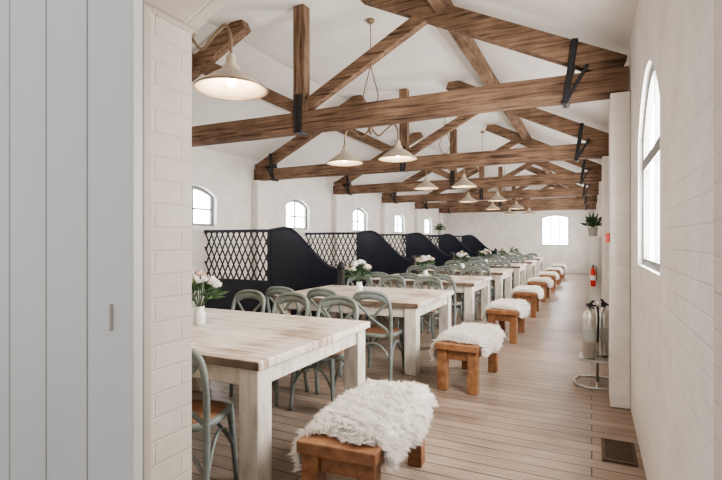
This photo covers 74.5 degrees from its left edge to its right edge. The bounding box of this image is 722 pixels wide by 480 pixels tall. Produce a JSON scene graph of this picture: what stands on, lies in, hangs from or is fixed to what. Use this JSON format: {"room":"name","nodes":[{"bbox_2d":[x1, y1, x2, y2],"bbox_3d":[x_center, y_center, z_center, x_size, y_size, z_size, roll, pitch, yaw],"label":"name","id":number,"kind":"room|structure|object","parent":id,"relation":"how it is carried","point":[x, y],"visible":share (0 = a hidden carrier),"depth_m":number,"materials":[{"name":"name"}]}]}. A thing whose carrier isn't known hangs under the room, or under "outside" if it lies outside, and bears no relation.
{"room":"restaurant dining room","nodes":[
{"label":"restaurant dining room","id":0,"kind":"room"},
{"bbox_2d":[192,147,438,308],"bbox_3d":[-0.712,-0.140,13.300,0.300,3.080,21.095,0,0,26],"label":"wall","id":1,"kind":"structure","parent":0,"point":[227,178],"depth_m":9.84,"materials":[{"name":"paint"}]},
{"bbox_2d":[192,185,215,226],"bbox_3d":[-2.974,-0.605,8.447,0.130,0.730,1.000,0,0,26],"label":"window","id":2,"kind":"structure","parent":1,"relation":"in","point":[210,209],"depth_m":8.72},
{"bbox_2d":[252,180,267,279],"bbox_3d":[-2.105,0.085,9.915,0.149,2.630,0.360,0,0,26],"label":"brick pier","id":3,"kind":"object","parent":1,"relation":"attached to","point":[259,188],"visible":0.5,"depth_m":9.78,"materials":[{"name":"white brick"}]},
{"bbox_2d":[286,200,306,229],"bbox_3d":[-1.554,-0.605,11.371,0.130,0.730,1.000,0,0,26],"label":"window","id":4,"kind":"structure","parent":1,"relation":"in","point":[294,201],"depth_m":11.53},
{"bbox_2d":[332,194,342,267],"bbox_3d":[-0.642,0.085,12.929,0.149,2.630,0.360,0,0,26],"label":"brick pier","id":5,"kind":"object","parent":1,"relation":"attached to","point":[337,200],"visible":0.5,"depth_m":12.79,"materials":[{"name":"white brick"}]},
{"bbox_2d":[353,208,364,231],"bbox_3d":[-0.069,-0.605,14.430,0.130,0.730,1.000,0,0,26],"label":"window","id":6,"kind":"structure","parent":1,"relation":"in","point":[359,209],"depth_m":14.57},
{"bbox_2d":[381,203,388,241],"bbox_3d":[0.800,0.085,15.897,0.149,2.630,0.360,0,0,26],"label":"brick pier","id":7,"kind":"object","parent":1,"relation":"attached to","point":[384,206],"visible":0.45,"depth_m":15.76,"materials":[{"name":"white brick"}]},
{"bbox_2d":[395,214,404,233],"bbox_3d":[1.372,-0.605,17.398,0.130,0.730,1.000,0,0,26],"label":"window","id":8,"kind":"structure","parent":1,"relation":"in","point":[397,224],"depth_m":17.64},
{"bbox_2d":[414,209,420,232],"bbox_3d":[2.241,0.085,18.866,0.149,2.630,0.360,0,0,26],"label":"brick pier","id":9,"kind":"object","parent":1,"relation":"attached to","point":[417,212],"visible":0.45,"depth_m":18.73,"materials":[{"name":"white brick"}]},
{"bbox_2d":[438,213,443,247],"bbox_3d":[3.683,0.085,21.834,0.149,2.630,0.360,0,0,26],"label":"brick pier","id":10,"kind":"object","parent":1,"relation":"attached to","point":[440,215],"visible":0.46,"depth_m":21.71,"materials":[{"name":"white brick"}]},
{"bbox_2d":[192,0,637,202],"bbox_3d":[2.387,-2.215,11.795,6.630,1.130,21.095,0,0,26],"label":"ceiling","id":11,"kind":"structure","parent":0,"point":[425,63],"depth_m":6.86,"materials":[{"name":"paint"}]},
{"bbox_2d":[192,23,267,100],"bbox_3d":[-1.146,-1.817,3.180,1.178,1.725,0.468,0,0,26],"label":"pendant lamp","id":12,"kind":"object","parent":11,"relation":"hanging from","point":[228,82],"visible":0.48,"depth_m":3.08,"materials":[{"name":"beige metal"}]},
{"bbox_2d":[192,53,440,175],"bbox_3d":[0.873,-2.327,12.513,0.120,0.170,20.525,0,0,26],"label":"beam","id":13,"kind":"structure","parent":11,"relation":"attached to","point":[205,72],"depth_m":9.91,"materials":[{"name":"brown wood"}]},
{"bbox_2d":[363,67,378,102],"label":"cord","id":14,"kind":"object","parent":11,"relation":"hanging from","point":[370,67],"depth_m":5.78,"materials":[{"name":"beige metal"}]},
{"bbox_2d":[326,124,417,165],"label":"pendant lamp","id":15,"kind":"object","parent":11,"relation":"hanging from","point":[397,153],"depth_m":5.77,"materials":[{"name":"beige metal"}]},
{"bbox_2d":[192,0,628,146],"bbox_3d":[-0.685,-1.971,5.468,6.570,1.549,0.182,0,0,26],"label":"roof truss","id":16,"kind":"object","parent":11,"relation":"attached to","point":[603,73],"visible":0.7,"depth_m":4.80,"materials":[{"name":"brown wood"}]},
{"bbox_2d":[414,170,438,189],"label":"pendant lamp","id":17,"kind":"object","parent":11,"relation":"hanging from","point":[425,185],"depth_m":8.80,"materials":[{"name":"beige metal"}]},
{"bbox_2d":[254,80,608,181],"bbox_3d":[0.769,-1.971,8.464,6.570,1.549,0.182,0,0,26],"label":"roof truss","id":18,"kind":"object","parent":11,"relation":"attached to","point":[596,146],"visible":0.7,"depth_m":8.05,"materials":[{"name":"brown wood"}]},
{"bbox_2d":[451,168,476,187],"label":"pendant lamp","id":19,"kind":"object","parent":11,"relation":"hanging from","point":[463,182],"depth_m":8.48,"materials":[{"name":"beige metal"}]},
{"bbox_2d":[333,124,601,194],"bbox_3d":[2.233,-1.971,11.478,6.570,1.549,0.182,0,0,26],"label":"roof truss","id":20,"kind":"object","parent":11,"relation":"attached to","point":[343,186],"visible":0.8,"depth_m":11.02,"materials":[{"name":"brown wood"}]},
{"bbox_2d":[459,189,477,202],"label":"pendant lamp","id":21,"kind":"object","parent":11,"relation":"hanging from","point":[468,198],"depth_m":11.80,"materials":[{"name":"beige metal"}]},
{"bbox_2d":[382,162,598,203],"bbox_3d":[3.674,-1.971,14.446,6.570,1.549,0.182,0,0,26],"label":"roof truss","id":22,"kind":"object","parent":11,"relation":"attached to","point":[593,189],"visible":0.63,"depth_m":14.06,"materials":[{"name":"brown wood"}]},
{"bbox_2d":[427,0,556,185],"bbox_3d":[3.887,-2.327,11.050,0.120,0.170,20.525,0,0,26],"label":"roof beam","id":23,"kind":"structure","parent":11,"relation":"attached to","point":[468,46],"depth_m":6.03,"materials":[{"name":"brown wood"}]},
{"bbox_2d":[485,202,499,209],"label":"pendant lamp","id":24,"kind":"object","parent":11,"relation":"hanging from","point":[492,207],"depth_m":14.72,"materials":[{"name":"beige metal"}]},
{"bbox_2d":[488,188,506,201],"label":"pendant lamp","id":25,"kind":"object","parent":11,"relation":"hanging from","point":[497,197],"depth_m":11.49,"materials":[{"name":"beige metal"}]},
{"bbox_2d":[415,166,596,209],"bbox_3d":[5.116,-1.971,17.415,6.570,1.549,0.182,0,0,26],"label":"roof truss","id":26,"kind":"object","parent":11,"relation":"attached to","point":[585,200],"visible":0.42,"depth_m":17.13,"materials":[{"name":"brown wood"}]},
{"bbox_2d":[503,206,515,214],"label":"pendant lamp","id":27,"kind":"object","parent":11,"relation":"hanging from","point":[510,212],"depth_m":17.76,"materials":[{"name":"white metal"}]},
{"bbox_2d":[508,199,523,208],"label":"pendant lamp","id":28,"kind":"object","parent":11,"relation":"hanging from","point":[516,205],"depth_m":14.42,"materials":[{"name":"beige metal"}]},
{"bbox_2d":[439,184,595,213],"bbox_3d":[6.557,-1.971,20.383,6.570,1.549,0.182,0,0,26],"label":"roof truss","id":29,"kind":"object","parent":11,"relation":"attached to","point":[565,206],"visible":0.38,"depth_m":19.98,"materials":[{"name":"brown wood"}]},
{"bbox_2d":[192,273,646,479],"bbox_3d":[1.599,1.460,10.173,7.190,0.120,24.700,0,0,26],"label":"floor","id":30,"kind":"structure","parent":0,"point":[528,419],"depth_m":3.88,"materials":[{"name":"beige wood"}]},
{"bbox_2d":[192,348,238,479],"bbox_3d":[-0.947,0.950,2.549,0.437,0.906,0.518,0,0,5],"label":"cross-back chair","id":31,"kind":"object","parent":30,"relation":"on","point":[207,413],"visible":0.41,"depth_m":2.42,"materials":[{"name":"green paint"}]},
{"bbox_2d":[229,289,265,396],"bbox_3d":[-1.220,0.950,4.561,0.437,0.906,0.518,0,0,28],"label":"cross-back chair","id":32,"kind":"object","parent":30,"relation":"on","point":[249,293],"visible":0.34,"depth_m":4.74,"materials":[{"name":"green paint"}]},
{"bbox_2d":[204,227,344,318],"bbox_3d":[-1.524,0.589,7.966,2.880,1.622,0.176,0,0,26],"label":"divider","id":33,"kind":"object","parent":30,"relation":"on","point":[292,263],"visible":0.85,"depth_m":7.91,"materials":[{"name":"black paint"}]},
{"bbox_2d":[192,308,369,479],"bbox_3d":[-1.048,1.025,3.555,1.810,0.750,1.420,0,0,26],"label":"dining table","id":34,"kind":"object","parent":30,"relation":"on","point":[249,350],"visible":0.56,"depth_m":2.96,"materials":[{"name":"beige paint"}]},
{"bbox_2d":[192,267,228,324],"bbox_3d":[-1.264,0.428,3.660,0.370,0.443,0.418,0,0,26],"label":"flower arrangement","id":35,"kind":"object","parent":34,"relation":"on","point":[199,278],"visible":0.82,"depth_m":3.63,"materials":[{"name":"white plant"}]},
{"bbox_2d":[265,286,300,315],"bbox_3d":[-0.770,0.950,5.328,0.437,0.906,0.518,0,0,25],"label":"cross-back chair","id":36,"kind":"object","parent":30,"relation":"on","point":[275,290],"visible":0.24,"depth_m":5.12,"materials":[{"name":"green paint"}]},
{"bbox_2d":[272,292,308,406],"bbox_3d":[-0.764,0.950,4.311,0.437,0.906,0.518,0,0,29],"label":"cross-back chair","id":37,"kind":"object","parent":30,"relation":"on","point":[300,298],"visible":0.36,"depth_m":4.45,"materials":[{"name":"green paint"}]},
{"bbox_2d":[289,295,358,409],"bbox_3d":[-0.296,0.950,4.052,0.437,0.906,0.518,0,0,25],"label":"cross-back chair","id":38,"kind":"object","parent":30,"relation":"on","point":[332,300],"visible":0.56,"depth_m":3.99,"materials":[{"name":"green paint"}]},
{"bbox_2d":[306,288,342,376],"bbox_3d":[-0.298,0.950,5.144,0.437,0.906,0.518,0,0,27],"label":"cross-back chair","id":39,"kind":"object","parent":30,"relation":"on","point":[315,292],"visible":0.24,"depth_m":4.92,"materials":[{"name":"green paint"}]},
{"bbox_2d":[334,273,372,326],"bbox_3d":[-0.110,0.950,6.839,0.437,0.906,0.518,0,0,26],"label":"cross-back chair","id":40,"kind":"object","parent":30,"relation":"on","point":[369,279],"visible":0.23,"depth_m":6.99,"materials":[{"name":"green paint"}]},
{"bbox_2d":[305,230,415,285],"bbox_3d":[-0.060,0.589,10.979,2.880,1.622,0.176,0,0,26],"label":"divider","id":41,"kind":"object","parent":30,"relation":"on","point":[371,247],"visible":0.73,"depth_m":10.81,"materials":[{"name":"black paint"}]},
{"bbox_2d":[297,433,424,479],"bbox_3d":[0.059,1.177,2.639,0.400,0.445,0.980,0,0,22],"label":"wooden bench","id":42,"kind":"object","parent":30,"relation":"on","point":[322,454],"visible":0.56,"depth_m":2.23,"materials":[{"name":"brown wood"}]},
{"bbox_2d":[285,378,437,472],"bbox_3d":[0.077,1.025,2.668,0.644,0.307,1.017,0,0,22],"label":"sheepskin throw","id":43,"kind":"object","parent":42,"relation":"on","point":[394,416],"visible":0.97,"depth_m":2.46,"materials":[{"name":"white fur"}]},
{"bbox_2d":[273,285,453,375],"bbox_3d":[0.075,1.025,5.867,1.810,0.750,1.420,0,0,26],"label":"dining table","id":44,"kind":"object","parent":30,"relation":"on","point":[409,304],"visible":0.6,"depth_m":5.26,"materials":[{"name":"beige paint"}]},
{"bbox_2d":[343,259,373,292],"bbox_3d":[-0.002,0.440,5.788,0.436,0.420,0.413,0,0,41],"label":"flower arrangement","id":45,"kind":"object","parent":44,"relation":"on","point":[354,268],"visible":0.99,"depth_m":5.75,"materials":[{"name":"white plant"}]},
{"bbox_2d":[353,291,403,381],"bbox_3d":[0.181,0.950,4.896,0.437,0.906,0.518,0,0,23],"label":"cross-back chair","id":46,"kind":"object","parent":30,"relation":"on","point":[389,332],"visible":0.75,"depth_m":4.71,"materials":[{"name":"green paint"}]},
{"bbox_2d":[366,272,400,324],"bbox_3d":[0.357,0.950,7.661,0.437,0.906,0.518,0,0,23],"label":"cross-back chair","id":47,"kind":"object","parent":30,"relation":"on","point":[376,274],"visible":0.2,"depth_m":7.43,"materials":[{"name":"green paint"}]},
{"bbox_2d":[365,275,405,342],"bbox_3d":[0.346,0.950,6.595,0.437,0.906,0.518,0,0,27],"label":"cross-back chair","id":48,"kind":"object","parent":30,"relation":"on","point":[385,278],"visible":0.38,"depth_m":6.75,"materials":[{"name":"green paint"}]},
{"bbox_2d":[396,273,422,332],"bbox_3d":[0.829,0.950,7.427,0.437,0.906,0.518,0,0,27],"label":"cross-back chair","id":49,"kind":"object","parent":30,"relation":"on","point":[404,275],"visible":0.2,"depth_m":7.19,"materials":[{"name":"green paint"}]},
{"bbox_2d":[406,265,424,273],"bbox_3d":[1.010,0.950,9.144,0.437,0.906,0.518,0,0,23],"label":"cross-back chair","id":50,"kind":"object","parent":30,"relation":"on","point":[414,267],"visible":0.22,"depth_m":9.37,"materials":[{"name":"green paint"}]},
{"bbox_2d":[380,232,454,273],"bbox_3d":[1.359,0.589,13.903,2.880,1.622,0.176,0,0,26],"label":"divider","id":51,"kind":"object","parent":30,"relation":"on","point":[418,244],"visible":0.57,"depth_m":13.71,"materials":[{"name":"black paint"}]},
{"bbox_2d":[403,276,442,342],"bbox_3d":[0.840,0.950,6.379,0.437,0.906,0.518,0,0,23],"label":"cross-back chair","id":52,"kind":"object","parent":30,"relation":"on","point":[421,279],"visible":0.53,"depth_m":6.50,"materials":[{"name":"green paint"}]},
{"bbox_2d":[419,264,436,274],"bbox_3d":[1.479,0.950,9.977,0.437,0.906,0.518,0,0,26],"label":"cross-back chair","id":53,"kind":"object","parent":30,"relation":"on","point":[433,267],"visible":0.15,"depth_m":9.73,"materials":[{"name":"green paint"}]},
{"bbox_2d":[369,274,491,323],"bbox_3d":[1.198,1.025,8.178,1.810,0.750,1.420,0,0,26],"label":"dining table","id":54,"kind":"object","parent":30,"relation":"on","point":[467,285],"visible":0.51,"depth_m":7.57,"materials":[{"name":"beige paint"}]},
{"bbox_2d":[415,254,434,275],"bbox_3d":[1.107,0.442,8.101,0.356,0.417,0.416,0,0,8],"label":"flower arrangement","id":55,"kind":"object","parent":54,"relation":"on","point":[424,259],"visible":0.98,"depth_m":8.05,"materials":[{"name":"white plant"}]},
{"bbox_2d":[402,234,479,261],"bbox_3d":[2.801,0.589,16.871,2.880,1.622,0.176,0,0,26],"label":"divider","id":56,"kind":"object","parent":30,"relation":"on","point":[448,243],"visible":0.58,"depth_m":16.67,"materials":[{"name":"black paint"}]},
{"bbox_2d":[433,223,445,234],"bbox_3d":[2.812,-0.412,16.901,0.482,0.461,0.476,0,0,26],"label":"potted plant","id":57,"kind":"object","parent":56,"relation":"on","point":[437,227],"visible":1,"depth_m":16.83,"materials":[{"name":"green plant"}]},
{"bbox_2d":[434,266,454,313],"bbox_3d":[1.507,0.950,8.940,0.437,0.906,0.518,0,0,28],"label":"cross-back chair","id":58,"kind":"object","parent":30,"relation":"on","point":[440,268],"visible":0.29,"depth_m":9.12,"materials":[{"name":"green paint"}]},
{"bbox_2d":[428,274,463,333],"bbox_3d":[1.281,0.950,7.182,0.437,0.906,0.518,0,0,28],"label":"cross-back chair","id":59,"kind":"object","parent":30,"relation":"on","point":[445,277],"visible":0.49,"depth_m":6.97,"materials":[{"name":"green paint"}]},
{"bbox_2d":[444,260,460,294],"bbox_3d":[2.161,0.950,11.501,0.437,0.906,0.518,0,0,26],"label":"cross-back chair","id":60,"kind":"object","parent":30,"relation":"on","point":[449,261],"visible":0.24,"depth_m":11.71,"materials":[{"name":"green paint"}]},
{"bbox_2d":[444,265,464,309],"bbox_3d":[1.963,0.950,9.754,0.437,0.906,0.518,0,0,25],"label":"cross-back chair","id":61,"kind":"object","parent":30,"relation":"on","point":[457,267],"visible":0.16,"depth_m":9.51,"materials":[{"name":"green paint"}]},
{"bbox_2d":[430,235,496,257],"bbox_3d":[4.242,0.589,19.840,2.880,1.622,0.176,0,0,26],"label":"divider","id":62,"kind":"object","parent":30,"relation":"on","point":[471,242],"visible":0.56,"depth_m":19.61,"materials":[{"name":"black paint"}]},
{"bbox_2d":[417,268,512,299],"bbox_3d":[2.320,1.025,10.490,1.810,0.750,1.420,0,0,26],"label":"dining table","id":63,"kind":"object","parent":30,"relation":"on","point":[497,274],"visible":0.46,"depth_m":9.86,"materials":[{"name":"beige paint"}]},
{"bbox_2d":[454,251,470,267],"bbox_3d":[2.235,0.428,10.429,0.370,0.443,0.418,0,0,-18],"label":"flower arrangement","id":64,"kind":"object","parent":63,"relation":"on","point":[461,254],"visible":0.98,"depth_m":10.37,"materials":[{"name":"white plant"}]},
{"bbox_2d":[435,340,497,394],"bbox_3d":[1.090,1.177,4.762,0.400,0.445,0.980,0,0,28],"label":"wooden bench","id":65,"kind":"object","parent":30,"relation":"on","point":[469,354],"visible":0.58,"depth_m":4.38,"materials":[{"name":"brown wood"}]},
{"bbox_2d":[428,322,505,360],"bbox_3d":[1.108,1.025,4.790,0.643,0.307,1.017,0,0,28],"label":"sheepskin throw","id":66,"kind":"object","parent":65,"relation":"on","point":[489,337],"visible":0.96,"depth_m":4.57,"materials":[{"name":"white fur"}]},
{"bbox_2d":[453,267,482,318],"bbox_3d":[1.970,0.950,8.690,0.437,0.906,0.518,0,0,27],"label":"cross-back chair","id":67,"kind":"object","parent":30,"relation":"on","point":[466,269],"visible":0.57,"depth_m":8.76,"materials":[{"name":"green paint"}]},
{"bbox_2d":[465,261,481,299],"bbox_3d":[2.615,0.950,11.224,0.437,0.906,0.518,0,0,25],"label":"cross-back chair","id":68,"kind":"object","parent":30,"relation":"on","point":[468,262],"visible":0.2,"depth_m":11.43,"materials":[{"name":"green paint"}]},
{"bbox_2d":[469,265,493,307],"bbox_3d":[2.417,0.950,9.511,0.437,0.906,0.518,0,0,24],"label":"cross-back chair","id":69,"kind":"object","parent":30,"relation":"on","point":[484,268],"visible":0.34,"depth_m":9.28,"materials":[{"name":"green paint"}]},
{"bbox_2d":[472,260,491,294],"bbox_3d":[3.066,0.950,12.050,0.437,0.906,0.518,0,0,25],"label":"cross-back chair","id":70,"kind":"object","parent":30,"relation":"on","point":[481,261],"visible":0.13,"depth_m":11.80,"materials":[{"name":"green paint"}]},
{"bbox_2d":[450,263,526,287],"bbox_3d":[3.443,1.025,12.802,1.810,0.750,1.420,0,0,26],"label":"dining table","id":71,"kind":"object","parent":30,"relation":"on","point":[519,270],"visible":0.44,"depth_m":12.11,"materials":[{"name":"beige paint"}]},
{"bbox_2d":[477,249,492,261],"bbox_3d":[3.328,0.440,12.716,0.436,0.420,0.413,0,0,-2],"label":"flower arrangement","id":72,"kind":"object","parent":71,"relation":"on","point":[485,252],"visible":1,"depth_m":12.69,"materials":[{"name":"white plant"}]},
{"bbox_2d":[487,261,504,298],"bbox_3d":[3.083,0.950,11.013,0.437,0.906,0.518,0,0,29],"label":"cross-back chair","id":73,"kind":"object","parent":30,"relation":"on","point":[490,264],"visible":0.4,"depth_m":11.14,"materials":[{"name":"green paint"}]},
{"bbox_2d":[494,260,513,296],"bbox_3d":[3.545,0.950,11.796,0.437,0.906,0.518,0,0,25],"label":"cross-back chair","id":74,"kind":"object","parent":30,"relation":"on","point":[503,261],"visible":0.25,"depth_m":11.57,"materials":[{"name":"green paint"}]},
{"bbox_2d":[487,308,524,343],"bbox_3d":[2.120,1.177,6.885,0.400,0.445,0.980,0,0,26],"label":"wooden bench","id":75,"kind":"object","parent":30,"relation":"on","point":[494,314],"visible":0.61,"depth_m":6.48,"materials":[{"name":"brown wood"}]},
{"bbox_2d":[482,298,530,322],"bbox_3d":[2.139,1.025,6.913,0.643,0.307,1.017,0,0,26],"label":"sheepskin throw","id":76,"kind":"object","parent":75,"relation":"on","point":[520,305],"visible":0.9,"depth_m":6.65,"materials":[{"name":"white fur"}]},
{"bbox_2d":[504,257,519,286],"bbox_3d":[4.231,0.950,13.357,0.437,0.906,0.518,0,0,24],"label":"cross-back chair","id":77,"kind":"object","parent":30,"relation":"on","point":[510,258],"visible":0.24,"depth_m":13.55,"materials":[{"name":"green paint"}]},
{"bbox_2d":[489,260,536,280],"bbox_3d":[4.565,1.025,15.114,1.810,0.750,1.420,0,0,26],"label":"dining table","id":78,"kind":"object","parent":30,"relation":"on","point":[531,264],"visible":0.39,"depth_m":14.23,"materials":[{"name":"beige paint"}]},
{"bbox_2d":[497,247,508,256],"bbox_3d":[4.460,0.442,15.038,0.357,0.417,0.415,0,0,-37],"label":"flower arrangement","id":79,"kind":"object","parent":78,"relation":"on","point":[501,250],"visible":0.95,"depth_m":15.01,"materials":[{"name":"white plant"}]},
{"bbox_2d":[510,257,524,280],"bbox_3d":[4.672,0.950,14.107,0.437,0.906,0.518,0,0,26],"label":"cross-back chair","id":80,"kind":"object","parent":30,"relation":"on","point":[519,258],"visible":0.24,"depth_m":13.86,"materials":[{"name":"green paint"}]},
{"bbox_2d":[505,257,543,273],"bbox_3d":[5.688,1.025,17.426,1.810,0.750,1.420,0,0,26],"label":"dining table","id":81,"kind":"object","parent":30,"relation":"on","point":[539,264],"visible":0.38,"depth_m":16.69,"materials":[{"name":"beige paint"}]},
{"bbox_2d":[509,246,519,254],"bbox_3d":[5.591,0.428,17.333,0.418,0.443,0.370,0,0,29],"label":"flower arrangement","id":82,"kind":"object","parent":81,"relation":"on","point":[512,248],"visible":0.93,"depth_m":17.32,"materials":[{"name":"white plant"}]},
{"bbox_2d":[513,292,538,317],"bbox_3d":[3.151,1.177,9.008,0.400,0.445,0.980,0,0,24],"label":"wooden bench","id":83,"kind":"object","parent":30,"relation":"on","point":[528,296],"visible":0.58,"depth_m":8.57,"materials":[{"name":"brown wood"}]},
{"bbox_2d":[509,285,544,298],"bbox_3d":[3.170,1.025,9.036,0.643,0.307,1.017,0,0,24],"label":"sheepskin throw","id":84,"kind":"object","parent":83,"relation":"on","point":[523,288],"visible":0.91,"depth_m":8.75,"materials":[{"name":"white fur"}]},
{"bbox_2d":[528,281,549,301],"bbox_3d":[4.182,1.177,11.131,0.400,0.445,0.980,0,0,27],"label":"wooden bench","id":85,"kind":"object","parent":30,"relation":"on","point":[543,285],"visible":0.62,"depth_m":10.70,"materials":[{"name":"brown wood"}]},
{"bbox_2d":[525,276,553,287],"bbox_3d":[4.201,1.025,11.159,0.644,0.307,1.017,0,0,27],"label":"sheepskin throw","id":86,"kind":"object","parent":85,"relation":"on","point":[548,280],"visible":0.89,"depth_m":10.88,"materials":[{"name":"white fur"}]},
{"bbox_2d":[539,275,555,291],"bbox_3d":[5.213,1.177,13.254,0.400,0.445,0.980,0,0,25],"label":"wooden bench","id":87,"kind":"object","parent":30,"relation":"on","point":[552,277],"visible":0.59,"depth_m":12.79,"materials":[{"name":"brown wood"}]},
{"bbox_2d":[536,271,559,279],"bbox_3d":[5.231,1.025,13.282,0.643,0.307,1.017,0,0,25],"label":"sheepskin throw","id":88,"kind":"object","parent":87,"relation":"on","point":[541,272],"visible":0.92,"depth_m":12.99,"materials":[{"name":"white fur"}]},
{"bbox_2d":[546,270,560,284],"bbox_3d":[6.244,1.177,15.377,0.400,0.445,0.980,0,0,26],"label":"wooden bench","id":89,"kind":"object","parent":30,"relation":"on","point":[556,271],"visible":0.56,"depth_m":14.92,"materials":[{"name":"brown wood"}]},
{"bbox_2d":[544,267,563,273],"bbox_3d":[6.262,1.025,15.405,0.643,0.307,1.017,0,0,26],"label":"sheepskin throw","id":90,"kind":"object","parent":89,"relation":"on","point":[547,268],"visible":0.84,"depth_m":15.10,"materials":[{"name":"white fur"}]},
{"bbox_2d":[552,266,564,278],"bbox_3d":[7.275,1.177,17.500,0.400,0.445,0.980,0,0,26],"label":"wooden bench","id":91,"kind":"object","parent":30,"relation":"on","point":[562,275],"visible":0.29,"depth_m":17.12,"materials":[{"name":"brown wood"}]},
{"bbox_2d":[550,264,566,269],"bbox_3d":[7.293,1.025,17.528,0.643,0.307,1.017,0,0,26],"label":"sheepskin throw","id":92,"kind":"object","parent":91,"relation":"on","point":[563,265],"visible":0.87,"depth_m":17.20,"materials":[{"name":"white fur"}]},
{"bbox_2d":[572,302,608,390],"bbox_3d":[2.290,0.993,4.625,0.424,0.809,0.466,0,0,26],"label":"stand","id":93,"kind":"object","parent":30,"relation":"on","point":[598,359],"visible":0.62,"depth_m":4.58,"materials":[{"name":"metal"}]},
{"bbox_2d":[582,300,599,358],"bbox_3d":[2.183,0.847,4.538,0.138,0.566,0.168,0,0,43],"label":"fire extinguisher","id":94,"kind":"object","parent":93,"relation":"on","point":[589,317],"visible":0.96,"depth_m":4.52,"materials":[{"name":"metal"}]},
{"bbox_2d":[599,299,608,356],"bbox_3d":[2.360,0.847,4.633,0.168,0.566,0.138,0,0,-18],"label":"fire extinguisher","id":95,"kind":"object","parent":93,"relation":"on","point":[603,312],"visible":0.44,"depth_m":4.60,"materials":[{"name":"metal"}]},
{"bbox_2d":[589,236,601,314],"bbox_3d":[3.845,0.670,7.649,0.325,1.460,0.640,0,0,26],"label":"pedestal","id":96,"kind":"object","parent":30,"relation":"on","point":[595,241],"visible":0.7,"depth_m":7.40,"materials":[{"name":"paint"}]},
{"bbox_2d":[581,213,601,235],"bbox_3d":[3.752,-0.255,7.649,0.423,0.387,0.406,0,0,26],"label":"potted plant","id":97,"kind":"object","parent":96,"relation":"on","point":[590,221],"visible":0.96,"depth_m":7.59,"materials":[{"name":"green plant"}]},
{"bbox_2d":[590,264,596,286],"bbox_3d":[3.581,0.545,7.338,0.104,0.351,0.086,0,0,-30],"label":"fire extinguisher","id":98,"kind":"object","parent":96,"relation":"attached to","point":[593,273],"visible":1,"depth_m":7.32,"materials":[{"name":"red metal"}]},
{"bbox_2d":[602,156,608,309],"bbox_3d":[3.687,0.085,7.103,0.149,2.630,0.360,0,0,26],"label":"brick pier","id":99,"kind":"object","parent":30,"relation":"on","point":[605,159],"visible":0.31,"depth_m":6.96,"materials":[{"name":"white brick"}]},
{"bbox_2d":[605,233,609,241],"bbox_3d":[2.111,-0.020,4.072,0.037,0.080,0.070,0,0,26],"label":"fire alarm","id":100,"kind":"object","parent":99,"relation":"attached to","point":[607,235],"visible":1,"depth_m":4.04,"materials":[{"name":"red plastic"}]},
{"bbox_2d":[601,438,638,466],"bbox_3d":[1.699,1.394,3.132,0.200,0.012,0.360,0,0,26],"label":"floor vent grille","id":101,"kind":"object","parent":30,"relation":"in","point":[615,451],"visible":1,"depth_m":3.11,"materials":[{"name":"brown metal"}]},
{"bbox_2d":[609,91,630,408],"bbox_3d":[2.233,0.085,4.107,0.149,2.630,0.360,0,0,26],"label":"pillar","id":102,"kind":"object","parent":30,"relation":"on","point":[620,102],"visible":1,"depth_m":3.95,"materials":[{"name":"white paint"}]},
{"bbox_2d":[144,0,721,479],"bbox_3d":[-2.160,-0.650,2.430,6.590,4.100,0.265,0,0,26],"label":"wall","id":103,"kind":"structure","parent":0,"point":[173,22],"depth_m":1.74,"materials":[{"name":"paint"}]},
{"bbox_2d":[0,0,143,479],"bbox_3d":[-1.244,0.080,1.800,1.150,2.600,0.061,0,0,26],"label":"door","id":104,"kind":"structure","parent":103,"relation":"in","point":[72,71],"depth_m":1.67,"materials":[{"name":"paint"}]},
{"bbox_2d":[144,6,150,479],"bbox_3d":[-0.753,0.295,1.636,0.014,2.210,0.065,0,0,26],"label":"trim","id":105,"kind":"structure","parent":103,"relation":"attached to","point":[147,11],"depth_m":1.65,"materials":[{"name":"paint"}]},
{"bbox_2d":[444,184,595,273],"bbox_3d":[6.928,-0.650,21.148,6.590,4.100,0.300,0,0,26],"label":"wall","id":106,"kind":"structure","parent":0,"point":[497,230],"depth_m":20.79,"materials":[{"name":"paint"}]},
{"bbox_2d":[541,215,568,245],"bbox_3d":[8.322,-0.420,20.366,1.100,1.320,0.110,0,0,26],"label":"window","id":107,"kind":"structure","parent":106,"relation":"in","point":[542,226],"depth_m":20.45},
{"bbox_2d":[597,195,598,235],"bbox_3d":[6.592,0.085,13.085,0.149,2.630,0.360,0,0,26],"label":"brick pier","id":108,"kind":"object","parent":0,"point":[597,195],"visible":0.2,"depth_m":12.94,"materials":[{"name":"white brick"}]},
{"bbox_2d":[599,181,601,235],"bbox_3d":[5.151,0.085,10.116,0.149,2.630,0.360,0,0,26],"label":"brick pier","id":109,"kind":"object","parent":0,"point":[600,182],"visible":0.2,"depth_m":9.97,"materials":[{"name":"white brick"}]},
{"bbox_2d":[626,0,713,479],"bbox_3d":[4.698,-0.140,8.668,0.300,3.080,24.700,0,0,26],"label":"wall","id":110,"kind":"structure","parent":0,"point":[672,408],"depth_m":1.85,"materials":[{"name":"paint"}]},
{"bbox_2d":[638,65,659,277],"bbox_3d":[1.706,-0.420,2.757,0.080,1.200,1.170,0,0,26],"label":"window","id":111,"kind":"structure","parent":110,"relation":"in","point":[651,157],"depth_m":2.97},
{"bbox_2d":[651,104,654,259],"bbox_3d":[1.733,-0.420,2.744,0.001,1.145,1.115,0,0,26],"label":"window","id":112,"kind":"structure","parent":111,"relation":"attached to","point":[653,121],"depth_m":3.07,"materials":[{"name":"white"}]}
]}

